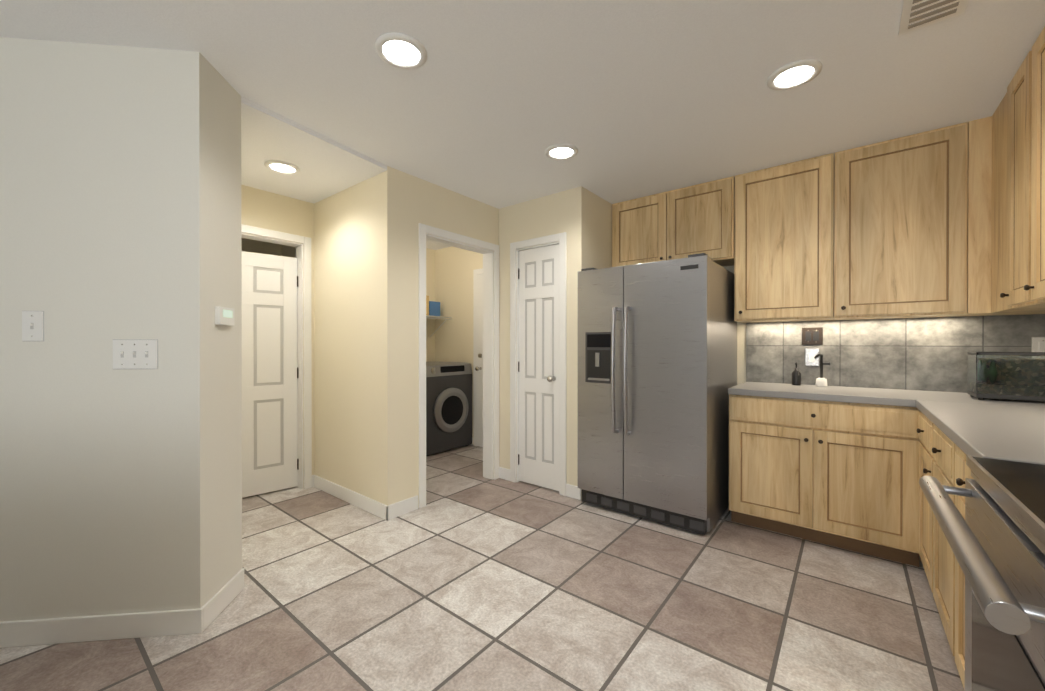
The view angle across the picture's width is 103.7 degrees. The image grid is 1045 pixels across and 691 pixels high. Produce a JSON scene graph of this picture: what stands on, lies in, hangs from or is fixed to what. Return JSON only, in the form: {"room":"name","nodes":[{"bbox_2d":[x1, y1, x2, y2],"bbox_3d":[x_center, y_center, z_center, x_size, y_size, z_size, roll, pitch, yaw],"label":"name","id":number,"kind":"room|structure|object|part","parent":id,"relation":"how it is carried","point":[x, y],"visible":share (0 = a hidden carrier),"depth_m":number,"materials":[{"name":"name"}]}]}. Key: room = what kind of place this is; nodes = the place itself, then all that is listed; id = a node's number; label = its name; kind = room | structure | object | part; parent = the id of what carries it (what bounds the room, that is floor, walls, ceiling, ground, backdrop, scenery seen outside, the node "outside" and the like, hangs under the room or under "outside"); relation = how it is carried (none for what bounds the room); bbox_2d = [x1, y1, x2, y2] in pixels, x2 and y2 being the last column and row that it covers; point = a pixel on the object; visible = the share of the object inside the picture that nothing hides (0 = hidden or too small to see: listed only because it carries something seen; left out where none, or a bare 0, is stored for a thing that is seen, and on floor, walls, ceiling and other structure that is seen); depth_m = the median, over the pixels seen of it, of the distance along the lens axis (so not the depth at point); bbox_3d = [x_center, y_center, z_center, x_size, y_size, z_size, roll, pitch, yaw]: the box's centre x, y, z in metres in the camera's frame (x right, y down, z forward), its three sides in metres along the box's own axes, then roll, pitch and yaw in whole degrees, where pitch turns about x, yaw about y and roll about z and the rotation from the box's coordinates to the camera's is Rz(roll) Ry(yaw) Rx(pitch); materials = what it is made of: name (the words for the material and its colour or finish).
{"room":"kitchen","nodes":[
{"label":"kitchen","id":0,"kind":"room"},
{"bbox_2d":[0,37,241,621],"bbox_3d":[-2.717,-0.013,1.729,2.700,2.440,0.310,0,0,-6],"label":"wall","id":1,"kind":"structure","parent":0,"point":[120,218],"depth_m":1.69,"materials":[{"name":"beige paint"}]},
{"bbox_2d":[22,311,43,340],"bbox_3d":[-1.974,-0.078,1.656,0.057,0.124,0.057,0,0,39],"label":"light switch","id":2,"kind":"object","parent":1,"relation":"attached to","point":[32,325],"visible":1,"depth_m":1.65,"materials":[{"name":"white plastic"}]},
{"bbox_2d":[0,568,243,647],"bbox_3d":[-2.624,1.157,1.659,1.924,0.100,2.143,0,0,39],"label":"baseboard","id":3,"kind":"structure","parent":1,"relation":"attached to","point":[95,628],"depth_m":1.69,"materials":[{"name":"white wood"}]},
{"bbox_2d":[113,339,157,368],"bbox_3d":[-1.600,0.037,1.691,0.171,0.124,0.018,0,0,-6],"label":"light switch","id":4,"kind":"object","parent":1,"relation":"attached to","point":[135,353],"visible":1,"depth_m":1.69,"materials":[{"name":"white plastic"}]},
{"bbox_2d":[215,306,233,325],"bbox_3d":[-1.363,-0.134,1.882,0.024,0.080,0.110,0,0,-6],"label":"thermostat","id":5,"kind":"object","parent":1,"relation":"attached to","point":[224,315],"visible":0.98,"depth_m":1.86,"materials":[{"name":"white plastic"}]},
{"bbox_2d":[241,185,302,243],"bbox_3d":[-2.115,-1.043,3.169,0.120,0.390,0.760,0,0,39],"label":"wall","id":6,"kind":"structure","parent":0,"point":[263,209],"depth_m":3.24,"materials":[{"name":"beige paint"}]},
{"bbox_2d":[303,201,314,488],"bbox_3d":[-1.851,-0.019,3.505,0.120,2.440,0.090,0,0,39],"label":"wall","id":7,"kind":"structure","parent":0,"point":[308,219],"depth_m":3.48,"materials":[{"name":"beige paint"}]},
{"bbox_2d":[241,238,434,361],"bbox_3d":[-2.074,-0.021,4.283,0.120,2.440,3.090,0,0,39],"label":"wall","id":8,"kind":"structure","parent":0,"point":[430,293],"depth_m":5.26,"materials":[{"name":"beige paint"}]},
{"bbox_2d":[426,315,451,337],"bbox_3d":[-1.522,-0.227,4.598,0.339,0.257,1.630,0,0,39],"label":"wire shelf","id":9,"kind":"object","parent":8,"relation":"attached to","point":[433,317],"visible":0.31,"depth_m":5.10,"materials":[{"name":"white metal"}]},
{"bbox_2d":[426,295,439,315],"bbox_3d":[-1.411,-0.488,4.777,0.240,0.260,1.050,0,0,39],"label":"supplies","id":10,"kind":"object","parent":9,"relation":"on","point":[432,308],"visible":0.08,"depth_m":5.05,"materials":[{"name":"cardboard"}]},
{"bbox_2d":[282,166,401,505],"bbox_3d":[-1.621,-0.018,3.456,1.860,2.440,0.120,0,0,39],"label":"wall","id":11,"kind":"structure","parent":0,"point":[358,330],"depth_m":3.05,"materials":[{"name":"beige paint"}]},
{"bbox_2d":[312,475,390,520],"bbox_3d":[-1.356,1.152,3.156,1.092,0.100,0.025,0,0,39],"label":"baseboard","id":12,"kind":"structure","parent":11,"relation":"attached to","point":[382,510],"depth_m":3.09,"materials":[{"name":"white wood"}]},
{"bbox_2d":[402,172,498,507],"bbox_3d":[-0.545,-0.018,3.410,0.120,2.440,1.150,0,0,39],"label":"wall","id":13,"kind":"structure","parent":0,"point":[413,202],"depth_m":3.01,"materials":[{"name":"beige paint"}]},
{"bbox_2d":[419,223,498,507],"bbox_3d":[-0.542,0.149,3.415,0.152,2.105,0.880,0,0,39],"label":"door frame","id":14,"kind":"structure","parent":13,"relation":"attached to","point":[490,364],"depth_m":3.67,"materials":[{"name":"white wood"}]},
{"bbox_2d":[435,246,482,436],"bbox_3d":[-0.468,-0.023,4.903,1.620,2.440,0.120,0,0,39],"label":"wall","id":15,"kind":"structure","parent":0,"point":[455,267],"depth_m":5.12,"materials":[{"name":"beige paint"}]},
{"bbox_2d":[473,268,482,445],"bbox_3d":[-0.221,0.148,4.620,0.920,2.100,0.016,0,0,39],"label":"door frame","id":16,"kind":"structure","parent":15,"relation":"attached to","point":[476,272],"depth_m":4.88,"materials":[{"name":"white wood"}]},
{"bbox_2d":[475,274,482,446],"bbox_3d":[-0.252,0.177,4.580,0.772,2.018,0.110,0,0,39],"label":"exterior door","id":17,"kind":"structure","parent":15,"relation":"in","point":[479,360],"depth_m":4.80,"materials":[{"name":"white wood"}]},
{"bbox_3d":[-0.511,0.194,4.763,0.054,0.201,0.074,0,0,39],"label":"exterior laundry door knob","id":18,"kind":"part","parent":17,"relation":"part of","materials":[{"name":"silver metal"}]},
{"bbox_2d":[0,445,964,690],"bbox_3d":[-0.976,1.237,1.718,6.000,0.060,6.300,0,0,39],"label":"floor","id":19,"kind":"structure","parent":0,"point":[468,577],"depth_m":1.86,"materials":[{"name":"tile"}]},
{"bbox_2d":[426,361,471,455],"bbox_3d":[-1.061,0.703,4.847,0.735,0.990,0.680,0,0,39],"label":"washer","id":20,"kind":"object","parent":19,"relation":"on","point":[448,405],"visible":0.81,"depth_m":4.60,"materials":[{"name":"silver metal"}]},
{"bbox_2d":[578,253,736,534],"bbox_3d":[1.029,0.302,3.131,0.920,1.760,0.987,0,0,39],"label":"refrigerator","id":21,"kind":"object","parent":19,"relation":"on","point":[657,359],"visible":0.98,"depth_m":2.77,"materials":[{"name":"silver metal"}]},
{"bbox_2d":[729,394,920,566],"bbox_3d":[1.917,0.764,2.676,0.930,0.880,0.650,0,0,39],"label":"base cabinet","id":22,"kind":"object","parent":19,"relation":"on","point":[844,475],"visible":0.94,"depth_m":2.41,"materials":[{"name":"brown wood"}]},
{"bbox_2d":[728,382,907,406],"bbox_3d":[1.906,0.304,2.685,0.900,0.040,0.625,0,0,39],"label":"countertop","id":23,"kind":"structure","parent":22,"relation":"on","point":[878,396],"depth_m":2.54,"materials":[{"name":"white stone"}]},
{"bbox_2d":[792,362,800,384],"bbox_3d":[1.945,0.200,2.918,0.056,0.164,0.074,0,0,39],"label":"soap pump","id":24,"kind":"object","parent":23,"relation":"on","point":[796,376],"visible":1,"depth_m":2.90,"materials":[{"name":"black plastic"}]},
{"bbox_2d":[814,354,830,386],"bbox_3d":[2.053,0.169,2.810,0.088,0.227,0.120,0,0,39],"label":"tap","id":25,"kind":"object","parent":23,"relation":"on","point":[821,381],"visible":1,"depth_m":2.81,"materials":[{"name":"black metal"}]},
{"bbox_2d":[900,389,1044,464],"bbox_3d":[2.073,0.307,1.662,0.636,0.040,2.016,0,0,39],"label":"countertop","id":26,"kind":"structure","parent":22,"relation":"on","point":[999,429],"depth_m":1.53,"materials":[{"name":"white stone"}]},
{"bbox_2d":[967,352,1044,400],"bbox_3d":[2.565,0.160,2.123,0.330,0.249,0.210,0,0,39],"label":"terrarium","id":27,"kind":"object","parent":26,"relation":"on","point":[1009,375],"visible":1,"depth_m":2.08,"materials":[{"name":"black glass"}]},
{"bbox_2d":[916,410,935,591],"bbox_3d":[2.180,0.766,1.805,0.650,0.880,0.470,0,0,39],"label":"base cabinet","id":28,"kind":"object","parent":19,"relation":"on","point":[924,430],"visible":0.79,"depth_m":1.99,"materials":[{"name":"brown wood"}]},
{"bbox_2d":[932,424,955,655],"bbox_3d":[1.884,0.767,1.434,0.650,0.880,0.470,0,0,39],"label":"base cabinet","id":29,"kind":"object","parent":19,"relation":"on","point":[943,449],"visible":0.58,"depth_m":1.61,"materials":[{"name":"brown wood"}]},
{"bbox_2d":[955,445,973,689],"bbox_3d":[1.587,0.768,1.060,0.650,0.880,0.478,0,0,39],"label":"base cabinet","id":30,"kind":"object","parent":19,"relation":"on","point":[962,470],"visible":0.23,"depth_m":1.37,"materials":[{"name":"brown wood"}]},
{"bbox_2d":[919,455,1044,690],"bbox_3d":[1.152,0.680,0.612,0.746,1.060,0.755,0,0,39],"label":"range","id":31,"kind":"object","parent":19,"relation":"on","point":[995,538],"visible":1,"depth_m":0.79,"materials":[{"name":"silver metal"}]},
{"bbox_2d":[0,0,1044,249],"bbox_3d":[-0.976,-1.248,1.711,6.000,0.090,6.300,0,0,39],"label":"ceiling","id":32,"kind":"structure","parent":0,"point":[488,102],"depth_m":1.91,"materials":[{"name":"paint"}]},
{"bbox_2d":[264,160,299,173],"bbox_3d":[-1.623,-1.200,2.776,0.210,0.012,0.210,0,0,39],"label":"recessed light","id":33,"kind":"object","parent":32,"relation":"in","point":[282,167],"visible":1,"depth_m":2.77,"materials":[{"name":"white"}]},
{"bbox_2d":[375,32,426,68],"bbox_3d":[-0.507,-1.228,1.721,0.210,0.012,0.210,0,0,39],"label":"recessed light","id":34,"kind":"object","parent":32,"relation":"in","point":[400,50],"visible":1,"depth_m":1.71,"materials":[{"name":"white"}]},
{"bbox_2d":[545,143,577,159],"bbox_3d":[0.249,-1.230,2.615,0.210,0.012,0.210,0,0,39],"label":"recessed light","id":35,"kind":"object","parent":32,"relation":"in","point":[562,151],"visible":1,"depth_m":2.61,"materials":[{"name":"white"}]},
{"bbox_2d":[767,59,821,89],"bbox_3d":[1.237,-1.228,1.872,0.210,0.012,0.210,0,0,39],"label":"recessed light","id":36,"kind":"object","parent":32,"relation":"in","point":[795,74],"visible":1,"depth_m":1.86,"materials":[{"name":"white"}]},
{"bbox_2d":[898,0,968,35],"bbox_3d":[1.441,-1.228,1.422,0.180,0.009,0.380,0,0,39],"label":"ceiling vent","id":37,"kind":"object","parent":32,"relation":"in","point":[917,14],"visible":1,"depth_m":1.51,"materials":[{"name":"silver metal"}]},
{"bbox_2d":[499,186,588,499],"bbox_3d":[0.159,-0.019,3.508,0.860,2.440,0.120,0,0,39],"label":"wall","id":38,"kind":"structure","parent":0,"point":[574,214],"depth_m":3.33,"materials":[{"name":"beige paint"}]},
{"bbox_2d":[510,232,566,495],"bbox_3d":[0.163,0.149,3.505,0.580,2.105,0.152,0,0,39],"label":"door frame","id":39,"kind":"structure","parent":38,"relation":"attached to","point":[561,238],"depth_m":3.47,"materials":[{"name":"white wood"}]},
{"bbox_2d":[518,244,558,490],"bbox_3d":[0.124,0.180,3.461,0.436,2.018,0.110,0,0,39],"label":"pantry door","id":40,"kind":"structure","parent":38,"relation":"in","point":[538,365],"depth_m":3.47,"materials":[{"name":"white wood"}]},
{"bbox_3d":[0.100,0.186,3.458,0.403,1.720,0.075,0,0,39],"label":"pantry door knob","id":41,"kind":"part","parent":40,"relation":"part of","materials":[{"name":"white wood"}]},
{"bbox_2d":[589,191,611,268],"bbox_3d":[0.707,-0.019,3.602,0.120,2.440,0.710,0,0,39],"label":"wall","id":42,"kind":"structure","parent":0,"point":[600,232],"depth_m":3.42,"materials":[{"name":"beige paint"}]},
{"bbox_2d":[723,266,745,384],"bbox_3d":[2.006,-0.018,3.098,2.780,2.440,0.120,0,0,39],"label":"wall","id":43,"kind":"structure","parent":0,"point":[741,353],"depth_m":3.25,"materials":[{"name":"beige paint"}]},
{"bbox_2d":[612,176,734,266],"bbox_3d":[1.244,-0.937,3.396,0.965,0.598,0.356,0,0,39],"label":"upper cabinet","id":44,"kind":"object","parent":43,"relation":"attached to","point":[684,222],"visible":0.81,"depth_m":3.23,"materials":[{"name":"brown wood"}]},
{"bbox_2d":[734,153,834,322],"bbox_3d":[1.851,-0.706,2.913,0.575,1.058,0.356,0,0,39],"label":"upper cabinet","id":45,"kind":"object","parent":43,"relation":"attached to","point":[784,247],"visible":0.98,"depth_m":2.78,"materials":[{"name":"brown wood"}]},
{"bbox_2d":[746,314,1044,392],"bbox_3d":[2.354,0.064,2.736,1.536,0.480,0.011,0,0,39],"label":"backsplash","id":46,"kind":"structure","parent":43,"relation":"attached to","point":[927,354],"depth_m":2.69,"materials":[{"name":"grey tile"}]},
{"bbox_2d":[805,348,818,365],"bbox_3d":[2.077,0.083,2.943,0.081,0.124,0.009,0,0,39],"label":"outlet","id":47,"kind":"object","parent":46,"relation":"attached to","point":[810,355],"visible":1,"depth_m":2.94,"materials":[{"name":"white plastic"}]},
{"bbox_2d":[802,327,822,344],"bbox_3d":[2.077,-0.067,2.943,0.124,0.124,0.009,0,0,39],"label":"light switch","id":48,"kind":"object","parent":46,"relation":"attached to","point":[812,336],"visible":1,"depth_m":2.94,"materials":[{"name":"brown metal"}]},
{"bbox_2d":[1032,337,1044,351],"bbox_3d":[2.901,0.015,2.287,0.081,0.124,0.009,0,0,39],"label":"outlet","id":49,"kind":"object","parent":46,"relation":"attached to","point":[1038,344],"visible":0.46,"depth_m":2.30,"materials":[{"name":"plastic"}]},
{"bbox_2d":[834,122,967,319],"bbox_3d":[2.308,-0.705,2.549,0.585,1.058,0.356,0,0,39],"label":"upper cabinet","id":50,"kind":"object","parent":43,"relation":"attached to","point":[900,223],"visible":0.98,"depth_m":2.42,"materials":[{"name":"brown wood"}]},
{"bbox_3d":[-2.399,-0.017,2.816,0.120,2.440,0.150,0,0,39],"label":"wall","id":51,"kind":"structure","parent":0,"visible":0},
{"bbox_2d":[241,251,298,497],"bbox_3d":[-2.162,0.226,3.219,0.736,1.926,0.224,0,0,-42],"label":"hall door","id":52,"kind":"structure","parent":51,"relation":"in","point":[269,382],"depth_m":3.33,"materials":[{"name":"white wood"}]},
{"bbox_3d":[-2.150,0.232,3.230,0.117,1.630,0.693,0,0,39],"label":"hall door knob","id":53,"kind":"part","parent":52,"relation":"part of","materials":[{"name":"white wood"}]},
{"bbox_2d":[241,224,311,488],"bbox_3d":[-2.115,0.147,3.173,0.152,2.110,0.880,0,0,39],"label":"door frame","id":54,"kind":"structure","parent":51,"relation":"attached to","point":[303,252],"depth_m":3.44,"materials":[{"name":"white wood"}]},
{"bbox_3d":[1.161,-0.008,-0.097,0.120,2.440,5.930,0,0,39],"label":"wall","id":55,"kind":"structure","parent":0,"visible":0},
{"bbox_2d":[957,93,1044,316],"bbox_3d":[2.595,-0.704,2.120,0.394,1.058,0.664,0,0,39],"label":"cabinet filler","id":56,"kind":"structure","parent":55,"relation":"attached to","point":[987,214],"depth_m":2.22,"materials":[{"name":"brown wood"}]},
{"bbox_2d":[1000,51,1044,307],"bbox_3d":[2.301,-0.702,1.717,0.356,1.058,0.330,0,0,39],"label":"upper cabinet","id":57,"kind":"object","parent":55,"relation":"attached to","point":[1018,238],"visible":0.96,"depth_m":1.81,"materials":[{"name":"brown wood"}]},
{"bbox_2d":[1024,27,1044,302],"bbox_3d":[2.002,-0.701,1.341,0.356,1.058,0.620,0,0,39],"label":"upper cabinet","id":58,"kind":"object","parent":55,"relation":"attached to","point":[1037,287],"visible":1,"depth_m":1.62,"materials":[{"name":"brown wood"}]}
]}

